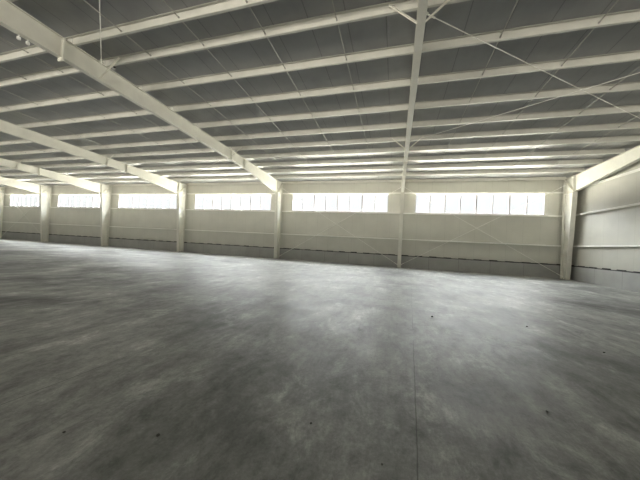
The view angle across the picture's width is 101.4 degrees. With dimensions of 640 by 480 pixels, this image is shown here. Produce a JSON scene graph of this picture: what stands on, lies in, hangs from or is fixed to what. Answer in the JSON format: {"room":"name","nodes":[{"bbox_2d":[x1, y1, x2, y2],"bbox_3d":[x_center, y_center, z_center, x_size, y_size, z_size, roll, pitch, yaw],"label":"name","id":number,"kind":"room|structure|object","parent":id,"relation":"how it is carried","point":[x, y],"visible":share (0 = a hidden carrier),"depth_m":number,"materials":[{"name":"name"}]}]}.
{"room":"empty warehouse","nodes":[
{"label":"empty warehouse","id":0,"kind":"room"},
{"bbox_2d":[2,178,566,263],"bbox_3d":[-17.337,-2.882,27.471,71.220,5.914,0.100,3,-1,16],"label":"wall","id":1,"kind":"structure","parent":0,"point":[540,230],"depth_m":21.83,"materials":[{"name":"white metal"}]},
{"bbox_2d":[10,195,39,206],"bbox_3d":[-36.888,-4.969,33.133,7.060,1.480,0.080,3,-1,16],"label":"window","id":2,"kind":"structure","parent":1,"relation":"in","point":[11,195],"depth_m":33.13,"materials":[{"name":"metal"}]},
{"bbox_2d":[58,195,99,207],"bbox_3d":[-27.820,-4.532,30.512,7.760,1.480,0.080,3,-1,16],"label":"window","id":3,"kind":"structure","parent":1,"relation":"in","point":[58,195],"depth_m":30.48,"materials":[{"name":"metal"}]},
{"bbox_2d":[118,194,176,208],"bbox_3d":[-18.247,-4.070,27.745,8.110,1.480,0.080,3,-1,16],"label":"window","id":4,"kind":"structure","parent":1,"relation":"in","point":[163,194],"depth_m":27.47,"materials":[{"name":"metal"}]},
{"bbox_2d":[195,194,271,210],"bbox_3d":[-8.396,-3.595,24.898,8.340,1.480,0.080,3,-1,16],"label":"window","id":5,"kind":"structure","parent":1,"relation":"in","point":[195,194],"depth_m":24.88,"materials":[{"name":"metal"}]},
{"bbox_2d":[1,232,559,277],"bbox_3d":[-17.586,0.522,27.445,71.070,0.870,0.300,3,-1,16],"label":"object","id":6,"kind":"structure","parent":1,"relation":"attached to","point":[506,268],"depth_m":21.88,"materials":[{"name":"grey concrete"}]},
{"bbox_2d":[2,231,559,264],"bbox_3d":[-17.582,0.038,27.380,71.070,0.095,0.100,3,-1,16],"label":"trim","id":7,"kind":"structure","parent":1,"relation":"attached to","point":[2,231],"depth_m":21.84,"materials":[{"name":"grey metal"}]},
{"bbox_2d":[292,194,388,212],"bbox_3d":[1.502,-3.117,22.037,8.210,1.480,0.080,3,-1,16],"label":"window","id":8,"kind":"structure","parent":1,"relation":"in","point":[293,194],"depth_m":22.00,"materials":[{"name":"metal"}]},
{"bbox_2d":[415,194,544,214],"bbox_3d":[11.420,-2.639,19.171,8.380,1.480,0.080,3,-1,16],"label":"window","id":9,"kind":"structure","parent":1,"relation":"in","point":[509,195],"depth_m":19.02,"materials":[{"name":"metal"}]},
{"bbox_2d":[0,238,639,479],"bbox_3d":[-23.732,0.473,6.173,72.070,0.250,44.970,3,-1,16],"label":"floor","id":10,"kind":"structure","parent":0,"point":[231,360],"depth_m":3.07,"materials":[{"name":"concrete"}]},
{"bbox_2d":[0,187,4,236],"bbox_3d":[-41.522,-3.541,33.671,0.260,6.660,1.050,3,-1,16],"label":"steel column","id":11,"kind":"structure","parent":10,"relation":"on","point":[2,192],"depth_m":34.06,"materials":[{"name":"white metal"}]},
{"bbox_2d":[39,185,51,241],"bbox_3d":[-32.789,-3.120,31.147,0.260,6.660,1.050,3,-1,16],"label":"steel column","id":12,"kind":"structure","parent":10,"relation":"on","point":[46,191],"depth_m":31.23,"materials":[{"name":"white metal"}]},
{"bbox_2d":[0,177,40,193],"bbox_3d":[-35.657,-6.625,20.641,0.210,1.955,20.948,3,-1,16],"label":"rafter","id":13,"kind":"object","parent":12,"relation":"on","point":[36,188],"visible":1,"depth_m":29.16,"materials":[{"name":"beige paint"}]},
{"bbox_2d":[0,165,37,169],"bbox_3d":[-29.466,-6.682,24.385,9.780,0.214,0.140,3,-1,16],"label":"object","id":14,"kind":"structure","parent":13,"relation":"attached to","point":[1,168],"depth_m":24.26,"materials":[{"name":"beige paint"}]},
{"bbox_2d":[0,171,59,175],"bbox_3d":[-29.049,-6.577,25.845,9.780,0.214,0.140,3,-1,16],"label":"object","id":15,"kind":"structure","parent":13,"relation":"attached to","point":[13,173],"depth_m":26.10,"materials":[{"name":"beige paint"}]},
{"bbox_2d":[14,175,77,179],"bbox_3d":[-28.652,-6.477,27.237,9.780,0.214,0.140,3,-1,16],"label":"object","id":16,"kind":"structure","parent":13,"relation":"attached to","point":[15,178],"depth_m":27.80,"materials":[{"name":"beige paint"}]},
{"bbox_2d":[32,180,93,182],"bbox_3d":[-28.254,-6.377,28.629,9.780,0.214,0.140,3,-1,16],"label":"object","id":17,"kind":"structure","parent":13,"relation":"attached to","point":[89,180],"depth_m":29.19,"materials":[{"name":"beige paint"}]},
{"bbox_2d":[4,194,52,194],"bbox_3d":[-36.868,-5.751,33.001,9.080,0.075,0.170,3,-1,16],"label":"beam","id":18,"kind":"structure","parent":12,"relation":"attached to","point":[4,194],"depth_m":33.13,"materials":[{"name":"beige metal"}]},
{"bbox_2d":[100,184,111,245],"bbox_3d":[-23.385,-2.666,28.429,0.260,6.660,1.050,3,-1,16],"label":"steel column","id":19,"kind":"structure","parent":10,"relation":"on","point":[105,196],"depth_m":28.50,"materials":[{"name":"white metal"}]},
{"bbox_2d":[0,158,101,193],"bbox_3d":[-26.252,-6.171,17.923,0.210,1.955,20.948,3,-1,16],"label":"rafter","id":20,"kind":"object","parent":19,"relation":"on","point":[82,183],"visible":0.98,"depth_m":24.24,"materials":[{"name":"beige paint"}]},
{"bbox_2d":[51,207,99,208],"bbox_3d":[-27.882,-3.732,30.358,9.780,0.075,0.170,3,-1,16],"label":"beam","id":21,"kind":"structure","parent":19,"relation":"attached to","point":[51,207],"depth_m":30.63,"materials":[{"name":"white metal"}]},
{"bbox_2d":[53,194,99,194],"bbox_3d":[-27.799,-5.314,30.380,9.780,0.075,0.170,3,-1,16],"label":"beam","id":22,"kind":"structure","parent":19,"relation":"attached to","point":[53,194],"depth_m":30.66,"materials":[{"name":"white metal"}]},
{"bbox_2d":[51,184,110,186],"bbox_3d":[-27.769,-6.273,30.324,9.780,0.180,0.070,3,-1,16],"label":"strut","id":23,"kind":"object","parent":19,"relation":"attached to","point":[107,184],"visible":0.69,"depth_m":30.99,"materials":[{"name":"beige paint"}]},
{"bbox_2d":[176,182,186,251],"bbox_3d":[-13.645,-2.196,25.613,0.260,6.660,1.050,3,-1,16],"label":"steel column","id":24,"kind":"structure","parent":10,"relation":"on","point":[182,196],"depth_m":25.71,"materials":[{"name":"white metal"}]},
{"bbox_2d":[0,119,178,193],"bbox_3d":[-16.512,-5.701,15.108,0.210,1.955,20.948,3,-1,16],"label":"rafter","id":25,"kind":"object","parent":24,"relation":"on","point":[6,127],"visible":0.97,"depth_m":17.45,"materials":[{"name":"beige paint"}]},
{"bbox_2d":[0,136,57,144],"bbox_3d":[-21.053,-6.512,17.557,10.130,0.214,0.140,3,-1,16],"label":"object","id":26,"kind":"structure","parent":25,"relation":"attached to","point":[20,141],"depth_m":17.25,"materials":[{"name":"beige paint"}]},
{"bbox_2d":[0,146,84,155],"bbox_3d":[-20.642,-6.408,18.997,10.130,0.214,0.140,3,-1,16],"label":"purlin","id":27,"kind":"structure","parent":25,"relation":"attached to","point":[83,147],"depth_m":19.12,"materials":[{"name":"beige paint"}]},
{"bbox_2d":[17,154,106,162],"bbox_3d":[-20.258,-6.312,20.342,10.130,0.214,0.140,3,-1,16],"label":"purlin","id":28,"kind":"structure","parent":25,"relation":"attached to","point":[105,155],"depth_m":20.55,"materials":[{"name":"beige paint"}]},
{"bbox_2d":[38,161,124,167],"bbox_3d":[-19.893,-6.220,21.619,10.130,0.214,0.140,3,-1,16],"label":"purlin","id":29,"kind":"structure","parent":25,"relation":"attached to","point":[89,163],"depth_m":21.87,"materials":[{"name":"beige paint"}]},
{"bbox_2d":[60,167,142,172],"bbox_3d":[-19.477,-6.115,23.078,10.130,0.214,0.140,3,-1,16],"label":"purlin","id":30,"kind":"structure","parent":25,"relation":"attached to","point":[114,169],"depth_m":23.28,"materials":[{"name":"beige paint"}]},
{"bbox_2d":[77,173,158,177],"bbox_3d":[-19.079,-6.016,24.470,10.130,0.214,0.140,3,-1,16],"label":"purlin","id":31,"kind":"structure","parent":25,"relation":"attached to","point":[108,175],"depth_m":24.69,"materials":[{"name":"beige paint"}]},
{"bbox_2d":[94,178,171,181],"bbox_3d":[-18.682,-5.915,25.862,10.130,0.214,0.140,3,-1,16],"label":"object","id":32,"kind":"structure","parent":25,"relation":"attached to","point":[103,180],"depth_m":26.35,"materials":[{"name":"beige paint"}]},
{"bbox_2d":[109,226,176,229],"bbox_3d":[-18.414,-1.264,27.564,10.130,0.075,0.170,3,-1,16],"label":"girt","id":33,"kind":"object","parent":24,"relation":"attached to","point":[109,226],"depth_m":27.61,"materials":[{"name":"white paint"}]},
{"bbox_2d":[111,208,176,209],"bbox_3d":[-18.309,-3.270,27.592,10.130,0.075,0.170,3,-1,16],"label":"girt","id":34,"kind":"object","parent":24,"relation":"attached to","point":[111,208],"depth_m":27.64,"materials":[{"name":"white paint"}]},
{"bbox_2d":[112,193,176,194],"bbox_3d":[-18.227,-4.852,27.613,10.130,0.075,0.170,3,-1,16],"label":"beam","id":35,"kind":"structure","parent":24,"relation":"attached to","point":[134,193],"depth_m":27.70,"materials":[{"name":"white metal"}]},
{"bbox_2d":[111,183,185,185],"bbox_3d":[-18.197,-5.811,27.557,10.130,0.180,0.070,3,-1,16],"label":"strut","id":36,"kind":"object","parent":24,"relation":"attached to","point":[183,183],"visible":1,"depth_m":27.97,"materials":[{"name":"beige paint"}]},
{"bbox_2d":[273,181,282,258],"bbox_3d":[-3.683,-1.716,22.734,0.260,6.660,1.050,3,-1,16],"label":"steel column","id":37,"kind":"structure","parent":10,"relation":"on","point":[278,196],"depth_m":22.78,"materials":[{"name":"beige metal"}]},
{"bbox_2d":[0,0,277,192],"bbox_3d":[-6.551,-5.221,12.229,0.210,1.955,20.948,3,-1,16],"label":"rafter","id":38,"kind":"object","parent":37,"relation":"on","point":[13,18],"visible":0.95,"depth_m":9.07,"materials":[{"name":"beige paint"}]},
{"bbox_2d":[0,36,71,62],"bbox_3d":[-12.669,-6.405,9.574,10.360,0.214,0.140,3,-1,16],"label":"purlin","id":39,"kind":"structure","parent":38,"relation":"attached to","point":[33,50],"depth_m":8.80,"materials":[{"name":"beige paint"}]},
{"bbox_2d":[0,59,104,86],"bbox_3d":[-12.409,-6.340,10.486,10.360,0.214,0.140,3,-1,16],"label":"purlin","id":40,"kind":"structure","parent":38,"relation":"attached to","point":[67,70],"depth_m":9.97,"materials":[{"name":"beige paint"}]},
{"bbox_2d":[0,85,141,112],"bbox_3d":[-12.025,-6.243,11.830,10.360,0.214,0.140,3,-1,16],"label":"purlin","id":41,"kind":"structure","parent":38,"relation":"attached to","point":[107,93],"depth_m":11.69,"materials":[{"name":"beige paint"}]},
{"bbox_2d":[23,106,172,127],"bbox_3d":[-11.622,-6.142,13.241,10.360,0.214,0.140,3,-1,16],"label":"purlin","id":42,"kind":"structure","parent":38,"relation":"attached to","point":[141,112],"depth_m":13.23,"materials":[{"name":"beige paint"}]},
{"bbox_2d":[99,0,102,65],"bbox_3d":[-3.523,-5.937,4.108,0.100,0.326,12.296,4,-1,-39],"label":"rod","id":43,"kind":"object","parent":38,"relation":"attached to","point":[100,63],"visible":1,"depth_m":7.55,"materials":[{"name":"paint"}]},
{"bbox_2d":[99,57,119,79],"bbox_3d":[-7.097,-5.786,8.821,0.755,0.719,0.052,3,-1,9],"label":"brace","id":44,"kind":"object","parent":38,"relation":"attached to","point":[118,58],"visible":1,"depth_m":8.82,"materials":[{"name":"beige paint"}]},
{"bbox_2d":[58,123,196,139],"bbox_3d":[-11.202,-6.037,14.710,10.360,0.214,0.140,3,-1,16],"label":"purlin","id":45,"kind":"structure","parent":38,"relation":"attached to","point":[169,127],"depth_m":14.71,"materials":[{"name":"beige paint"}]},
{"bbox_2d":[85,136,215,149],"bbox_3d":[-10.791,-5.933,16.150,10.360,0.214,0.140,3,-1,16],"label":"purlin","id":46,"kind":"structure","parent":38,"relation":"attached to","point":[188,140],"depth_m":16.18,"materials":[{"name":"beige paint"}]},
{"bbox_2d":[107,147,230,157],"bbox_3d":[-10.407,-5.837,17.494,10.360,0.214,0.140,3,-1,16],"label":"purlin","id":47,"kind":"structure","parent":38,"relation":"attached to","point":[182,151],"depth_m":17.54,"materials":[{"name":"beige paint"}]},
{"bbox_2d":[125,155,242,163],"bbox_3d":[-10.043,-5.745,18.771,10.360,0.214,0.140,3,-1,16],"label":"purlin","id":48,"kind":"structure","parent":38,"relation":"attached to","point":[210,157],"depth_m":18.84,"materials":[{"name":"beige paint"}]},
{"bbox_2d":[143,163,254,169],"bbox_3d":[-9.626,-5.640,20.231,10.360,0.214,0.140,3,-1,16],"label":"purlin","id":49,"kind":"structure","parent":38,"relation":"attached to","point":[215,165],"depth_m":20.28,"materials":[{"name":"beige paint"}]},
{"bbox_2d":[159,170,264,175],"bbox_3d":[-9.228,-5.540,21.623,10.360,0.214,0.140,3,-1,16],"label":"purlin","id":50,"kind":"structure","parent":38,"relation":"attached to","point":[235,171],"depth_m":21.67,"materials":[{"name":"beige paint"}]},
{"bbox_2d":[172,175,272,179],"bbox_3d":[-8.831,-5.440,23.015,10.360,0.214,0.140,3,-1,16],"label":"purlin","id":51,"kind":"structure","parent":38,"relation":"attached to","point":[230,177],"depth_m":23.13,"materials":[{"name":"beige paint"}]},
{"bbox_2d":[185,229,273,233],"bbox_3d":[-8.563,-0.789,24.717,10.360,0.075,0.170,3,-1,16],"label":"girt","id":52,"kind":"object","parent":37,"relation":"attached to","point":[185,229],"depth_m":24.58,"materials":[{"name":"white paint"}]},
{"bbox_2d":[186,209,274,211],"bbox_3d":[-8.459,-2.795,24.744,10.360,0.075,0.170,3,-1,16],"label":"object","id":53,"kind":"structure","parent":37,"relation":"attached to","point":[186,209],"depth_m":24.60,"materials":[{"name":"white paint"}]},
{"bbox_2d":[187,193,274,193],"bbox_3d":[-8.376,-4.377,24.766,10.360,0.075,0.170,3,-1,16],"label":"beam","id":54,"kind":"structure","parent":37,"relation":"attached to","point":[187,193],"depth_m":24.68,"materials":[{"name":"white metal"}]},
{"bbox_2d":[186,182,281,184],"bbox_3d":[-8.346,-5.336,24.710,10.360,0.180,0.070,3,-1,16],"label":"strut","id":55,"kind":"object","parent":37,"relation":"attached to","point":[225,183],"visible":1,"depth_m":24.88,"materials":[{"name":"beige paint"}]},
{"bbox_2d":[397,178,404,267],"bbox_3d":[6.153,-1.241,19.891,0.260,6.660,1.050,3,-1,16],"label":"steel column","id":56,"kind":"structure","parent":10,"relation":"on","point":[402,194],"depth_m":19.60,"materials":[{"name":"beige metal"}]},
{"bbox_2d":[282,188,395,263],"bbox_3d":[1.335,-1.328,21.685,10.213,6.177,0.049,3,-1,16],"label":"rod","id":57,"kind":"object","parent":56,"relation":"attached to","point":[282,188],"visible":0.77,"depth_m":21.57,"materials":[{"name":"paint"}]},
{"bbox_2d":[278,187,400,256],"bbox_3d":[1.344,-1.327,21.714,10.213,6.177,0.049,3,-1,16],"label":"rod","id":58,"kind":"object","parent":56,"relation":"attached to","point":[400,187],"visible":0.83,"depth_m":21.51,"materials":[{"name":"paint"}]},
{"bbox_2d":[281,233,397,238],"bbox_3d":[1.335,-0.311,21.856,10.230,0.075,0.170,3,-1,16],"label":"girt","id":59,"kind":"object","parent":56,"relation":"attached to","point":[281,233],"depth_m":21.64,"materials":[{"name":"white paint"}]},
{"bbox_2d":[282,211,399,213],"bbox_3d":[1.440,-2.317,21.883,10.230,0.075,0.170,3,-1,16],"label":"girt","id":60,"kind":"object","parent":56,"relation":"attached to","point":[282,211],"depth_m":21.65,"materials":[{"name":"white paint"}]},
{"bbox_2d":[282,180,400,183],"bbox_3d":[1.553,-4.859,21.849,10.230,0.180,0.070,3,-1,16],"label":"strut","id":61,"kind":"object","parent":56,"relation":"attached to","point":[342,181],"visible":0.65,"depth_m":21.70,"materials":[{"name":"beige paint"}]},
{"bbox_2d":[283,192,400,193],"bbox_3d":[1.523,-3.899,21.905,10.230,0.075,0.170,3,-1,16],"label":"girt","id":62,"kind":"object","parent":56,"relation":"attached to","point":[395,192],"depth_m":21.67,"materials":[{"name":"white paint"}]},
{"bbox_2d":[401,0,427,192],"bbox_3d":[3.286,-4.746,9.386,0.210,1.955,20.948,3,-1,16],"label":"rafter","id":63,"kind":"object","parent":56,"relation":"on","point":[422,4],"visible":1,"depth_m":7.57,"materials":[{"name":"beige paint"}]},
{"bbox_2d":[70,0,277,45],"bbox_3d":[-2.771,-5.928,6.713,10.230,0.214,0.140,3,-1,16],"label":"purlin","id":64,"kind":"structure","parent":63,"relation":"attached to","point":[219,6],"depth_m":7.12,"materials":[{"name":"beige paint"}]},
{"bbox_2d":[182,22,204,45],"bbox_3d":[-3.627,-5.890,7.452,0.046,0.076,0.939,3,-1,16],"label":"rod","id":65,"kind":"object","parent":64,"relation":"attached to","point":[182,22],"visible":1,"depth_m":7.47,"materials":[{"name":"paint"}]},
{"bbox_2d":[249,7,265,34],"bbox_3d":[-1.659,-5.795,6.883,0.046,0.076,0.939,3,-1,16],"label":"rod","id":66,"kind":"object","parent":64,"relation":"attached to","point":[249,7],"visible":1,"depth_m":6.93,"materials":[{"name":"paint"}]},
{"bbox_2d":[104,0,417,66],"bbox_3d":[-2.510,-5.862,7.625,10.230,0.214,0.140,3,-1,16],"label":"purlin","id":67,"kind":"structure","parent":63,"relation":"attached to","point":[383,9],"depth_m":7.26,"materials":[{"name":"beige paint"}]},
{"bbox_2d":[207,49,231,76],"bbox_3d":[-3.304,-5.809,8.580,0.046,0.094,1.389,3,-1,16],"label":"rod","id":68,"kind":"object","parent":67,"relation":"attached to","point":[207,49],"visible":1,"depth_m":8.57,"materials":[{"name":"paint"}]},
{"bbox_2d":[142,43,413,91],"bbox_3d":[-2.126,-5.766,8.969,10.230,0.214,0.140,3,-1,16],"label":"purlin","id":69,"kind":"structure","parent":63,"relation":"attached to","point":[407,49],"depth_m":8.64,"materials":[{"name":"beige paint"}]},
{"bbox_2d":[173,77,410,111],"bbox_3d":[-1.723,-5.664,10.380,10.230,0.214,0.140,3,-1,16],"label":"purlin","id":70,"kind":"structure","parent":63,"relation":"attached to","point":[402,82],"depth_m":10.10,"materials":[{"name":"beige paint"}]},
{"bbox_2d":[197,103,408,127],"bbox_3d":[-1.304,-5.559,11.849,10.230,0.214,0.140,3,-1,16],"label":"purlin","id":71,"kind":"structure","parent":63,"relation":"attached to","point":[394,107],"depth_m":11.61,"materials":[{"name":"beige paint"}]},
{"bbox_2d":[216,122,406,140],"bbox_3d":[-0.892,-5.455,13.289,10.230,0.214,0.140,3,-1,16],"label":"purlin","id":72,"kind":"structure","parent":63,"relation":"attached to","point":[400,124],"depth_m":13.07,"materials":[{"name":"beige paint"}]},
{"bbox_2d":[231,136,405,150],"bbox_3d":[-0.508,-5.359,14.633,10.230,0.214,0.140,3,-1,16],"label":"purlin","id":73,"kind":"structure","parent":63,"relation":"attached to","point":[397,138],"depth_m":14.45,"materials":[{"name":"beige paint"}]},
{"bbox_2d":[244,147,404,158],"bbox_3d":[-0.144,-5.267,15.910,10.230,0.214,0.140,3,-1,16],"label":"purlin","id":74,"kind":"structure","parent":63,"relation":"attached to","point":[391,149],"depth_m":15.72,"materials":[{"name":"beige paint"}]},
{"bbox_2d":[255,157,403,165],"bbox_3d":[0.273,-5.163,17.370,10.230,0.214,0.140,3,-1,16],"label":"purlin","id":75,"kind":"structure","parent":63,"relation":"attached to","point":[393,159],"depth_m":17.20,"materials":[{"name":"beige paint"}]},
{"bbox_2d":[265,165,402,172],"bbox_3d":[0.670,-5.063,18.762,10.230,0.214,0.140,3,-1,16],"label":"purlin","id":76,"kind":"structure","parent":63,"relation":"attached to","point":[394,166],"depth_m":18.60,"materials":[{"name":"beige paint"}]},
{"bbox_2d":[273,172,402,177],"bbox_3d":[1.068,-4.963,20.154,10.230,0.214,0.140,3,-1,16],"label":"purlin","id":77,"kind":"structure","parent":63,"relation":"attached to","point":[390,173],"depth_m":19.99,"materials":[{"name":"beige paint"}]},
{"bbox_2d":[389,4,416,23],"bbox_3d":[1.981,-5.348,6.197,0.755,0.719,0.052,3,-1,23],"label":"brace","id":78,"kind":"object","parent":63,"relation":"attached to","point":[390,5],"visible":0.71,"depth_m":6.21,"materials":[{"name":"beige paint"}]},
{"bbox_2d":[426,0,449,21],"bbox_3d":[2.740,-5.311,5.978,0.755,0.719,0.052,3,-1,9],"label":"brace","id":79,"kind":"object","parent":63,"relation":"attached to","point":[446,1],"visible":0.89,"depth_m":5.99,"materials":[{"name":"beige paint"}]},
{"bbox_3d":[-3.168,-6.028,5.320,10.230,0.214,0.140,3,-1,16],"label":"roof purlin","id":80,"kind":"structure","parent":63,"relation":"on","visible":0},
{"bbox_2d":[83,0,121,31],"bbox_3d":[-5.923,-6.067,6.869,0.046,0.097,1.439,3,-1,16],"label":"rod","id":81,"kind":"object","parent":80,"relation":"attached to","point":[83,0],"visible":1,"depth_m":7.08,"materials":[{"name":"paint"}]},
{"bbox_2d":[560,175,577,279],"bbox_3d":[16.152,-0.758,17.001,0.260,6.660,1.050,3,-1,16],"label":"steel column","id":82,"kind":"structure","parent":10,"relation":"on","point":[569,198],"depth_m":17.07,"materials":[{"name":"beige metal"}]},
{"bbox_2d":[402,239,560,246],"bbox_3d":[11.254,0.167,18.989,10.400,0.075,0.170,3,-1,16],"label":"girt","id":83,"kind":"object","parent":82,"relation":"attached to","point":[402,239],"depth_m":18.77,"materials":[{"name":"white paint"}]},
{"bbox_2d":[403,213,561,216],"bbox_3d":[11.358,-1.839,19.017,10.400,0.075,0.170,3,-1,16],"label":"girt","id":84,"kind":"object","parent":82,"relation":"attached to","point":[403,213],"depth_m":18.77,"materials":[{"name":"white paint"}]},
{"bbox_2d":[401,185,565,264],"bbox_3d":[11.261,-0.849,18.848,10.382,6.177,0.048,3,-1,16],"label":"rod","id":85,"kind":"object","parent":82,"relation":"attached to","point":[563,185],"visible":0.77,"depth_m":18.59,"materials":[{"name":"paint"}]},
{"bbox_2d":[404,192,562,193],"bbox_3d":[11.441,-3.420,19.038,10.400,0.075,0.170,3,-1,16],"label":"girt","id":86,"kind":"object","parent":82,"relation":"attached to","point":[404,192],"depth_m":18.98,"materials":[{"name":"white paint"}]},
{"bbox_2d":[406,188,562,276],"bbox_3d":[11.253,-0.850,18.819,10.382,6.177,0.048,3,-1,16],"label":"rod","id":87,"kind":"object","parent":82,"relation":"attached to","point":[406,188],"visible":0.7,"depth_m":18.51,"materials":[{"name":"paint"}]},
{"bbox_2d":[405,177,565,181],"bbox_3d":[11.471,-4.380,18.982,10.400,0.180,0.070,3,-1,16],"label":"strut","id":88,"kind":"object","parent":82,"relation":"attached to","point":[519,178],"visible":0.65,"depth_m":18.80,"materials":[{"name":"beige paint"}]},
{"bbox_2d":[573,145,639,192],"bbox_3d":[13.285,-4.263,6.495,0.210,1.955,20.948,3,-1,16],"label":"rafter","id":89,"kind":"object","parent":82,"relation":"on","point":[589,176],"visible":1,"depth_m":14.17,"materials":[{"name":"beige paint"}]},
{"bbox_2d":[427,0,469,7],"bbox_3d":[7.408,-5.384,4.758,10.400,0.214,0.140,3,-1,16],"label":"purlin","id":90,"kind":"structure","parent":89,"relation":"attached to","point":[431,3],"depth_m":6.11,"materials":[{"name":"beige paint"}]},
{"bbox_2d":[499,0,518,37],"bbox_3d":[4.597,-5.427,6.296,0.046,0.094,1.389,3,-1,16],"label":"rod","id":91,"kind":"object","parent":90,"relation":"attached to","point":[517,0],"visible":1,"depth_m":6.40,"materials":[{"name":"paint"}]},
{"bbox_2d":[598,0,618,23],"bbox_3d":[6.597,-5.331,5.718,0.046,0.094,1.389,3,-1,16],"label":"rod","id":92,"kind":"object","parent":90,"relation":"attached to","point":[617,0],"visible":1,"depth_m":6.09,"materials":[{"name":"paint"}]},
{"bbox_2d":[406,168,583,175],"bbox_3d":[10.986,-4.484,17.287,10.400,0.214,0.140,3,-1,16],"label":"purlin","id":93,"kind":"structure","parent":89,"relation":"attached to","point":[554,170],"depth_m":17.10,"materials":[{"name":"beige paint"}]},
{"bbox_2d":[407,159,601,168],"bbox_3d":[10.588,-4.584,15.895,10.400,0.214,0.140,3,-1,16],"label":"purlin","id":94,"kind":"structure","parent":89,"relation":"attached to","point":[586,161],"depth_m":15.69,"materials":[{"name":"beige paint"}]},
{"bbox_2d":[408,148,625,160],"bbox_3d":[10.191,-4.684,14.503,10.400,0.214,0.140,3,-1,16],"label":"purlin","id":95,"kind":"structure","parent":89,"relation":"attached to","point":[620,150],"depth_m":14.26,"materials":[{"name":"beige paint"}]},
{"bbox_2d":[409,135,639,150],"bbox_3d":[9.774,-4.789,13.044,10.400,0.214,0.140,3,-1,16],"label":"purlin","id":96,"kind":"structure","parent":89,"relation":"attached to","point":[631,137],"depth_m":12.88,"materials":[{"name":"beige paint"}]},
{"bbox_2d":[410,72,639,141],"bbox_3d":[8.479,-4.874,8.547,0.100,0.306,12.240,4,-1,-42],"label":"rod","id":97,"kind":"object","parent":89,"relation":"attached to","point":[639,72],"visible":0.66,"depth_m":9.41,"materials":[{"name":"paint"}]},
{"bbox_2d":[410,122,639,140],"bbox_3d":[9.409,-4.880,11.767,10.400,0.214,0.140,3,-1,16],"label":"purlin","id":98,"kind":"structure","parent":89,"relation":"attached to","point":[629,125],"depth_m":11.73,"materials":[{"name":"beige paint"}]},
{"bbox_2d":[412,105,639,127],"bbox_3d":[9.026,-4.977,10.423,10.400,0.214,0.140,3,-1,16],"label":"purlin","id":99,"kind":"structure","parent":89,"relation":"attached to","point":[629,108],"depth_m":10.56,"materials":[{"name":"beige paint"}]},
{"bbox_2d":[414,81,639,109],"bbox_3d":[8.614,-5.080,8.982,10.400,0.214,0.140,3,-1,16],"label":"purlin","id":100,"kind":"structure","parent":89,"relation":"attached to","point":[628,86],"depth_m":9.31,"materials":[{"name":"beige paint"}]},
{"bbox_2d":[417,50,639,84],"bbox_3d":[8.195,-5.186,7.513,10.400,0.214,0.140,3,-1,16],"label":"purlin","id":101,"kind":"structure","parent":89,"relation":"attached to","point":[628,56],"depth_m":7.99,"materials":[{"name":"beige paint"}]},
{"bbox_2d":[422,9,639,52],"bbox_3d":[7.792,-5.287,6.102,10.400,0.214,0.140,3,-1,16],"label":"purlin","id":102,"kind":"structure","parent":89,"relation":"attached to","point":[629,16],"depth_m":6.74,"materials":[{"name":"beige paint"}]},
{"bbox_2d":[482,42,497,74],"bbox_3d":[4.991,-5.328,7.674,0.046,0.097,1.459,3,-1,16],"label":"rod","id":103,"kind":"object","parent":102,"relation":"attached to","point":[497,42],"visible":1,"depth_m":7.66,"materials":[{"name":"paint"}]},
{"bbox_2d":[561,28,594,65],"bbox_3d":[6.991,-5.232,7.096,0.046,0.097,1.459,3,-1,16],"label":"rod","id":104,"kind":"object","parent":102,"relation":"attached to","point":[593,28],"visible":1,"depth_m":7.05,"materials":[{"name":"paint"}]},
{"bbox_2d":[427,12,639,118],"bbox_3d":[8.473,-4.905,8.524,12.950,0.358,0.100,3,-1,-21],"label":"rod","id":105,"kind":"object","parent":89,"relation":"attached to","point":[433,17],"visible":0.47,"depth_m":7.43,"materials":[{"name":"paint"}]},
{"bbox_2d":[0,0,639,186],"bbox_3d":[-23.358,-6.971,6.226,72.070,1.058,45.070,3,-1,16],"label":"ceiling","id":106,"kind":"structure","parent":0,"point":[67,18],"depth_m":9.40,"materials":[{"name":"grey metal"}]},
{"bbox_2d":[572,161,639,271],"bbox_3d":[10.757,-2.296,-3.617,0.100,6.827,44.070,3,-1,16],"label":"wall","id":107,"kind":"structure","parent":0,"point":[621,226],"depth_m":14.26,"materials":[{"name":"white metal"}]},
{"bbox_2d":[570,266,639,291],"bbox_3d":[10.583,1.570,-3.573,0.300,0.870,44.270,3,-1,16],"label":"baseboard","id":108,"kind":"structure","parent":107,"relation":"attached to","point":[615,279],"depth_m":14.10,"materials":[{"name":"grey concrete"}]},
{"bbox_2d":[571,265,639,273],"bbox_3d":[10.495,1.081,-3.690,0.100,0.094,43.970,3,-1,16],"label":"trim","id":109,"kind":"structure","parent":107,"relation":"attached to","point":[571,265],"depth_m":14.21,"materials":[{"name":"grey metal"}]},
{"bbox_2d":[573,245,639,246],"bbox_3d":[13.513,0.121,6.915,0.170,0.075,21.760,3,-1,16],"label":"girt","id":110,"kind":"object","parent":107,"relation":"attached to","point":[587,245],"visible":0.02,"depth_m":13.96,"materials":[{"name":"white paint"}]},
{"bbox_2d":[576,202,639,215],"bbox_3d":[13.617,-1.885,6.942,0.170,0.075,21.760,3,-1,16],"label":"girt","id":111,"kind":"object","parent":107,"relation":"attached to","point":[634,204],"visible":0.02,"depth_m":14.17,"materials":[{"name":"white paint"}]},
{"bbox_2d":[583,168,639,188],"bbox_3d":[13.703,-3.537,6.964,0.170,0.075,21.760,3,-1,16],"label":"girt","id":112,"kind":"object","parent":107,"relation":"attached to","point":[638,169],"visible":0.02,"depth_m":13.92,"materials":[{"name":"white paint"}]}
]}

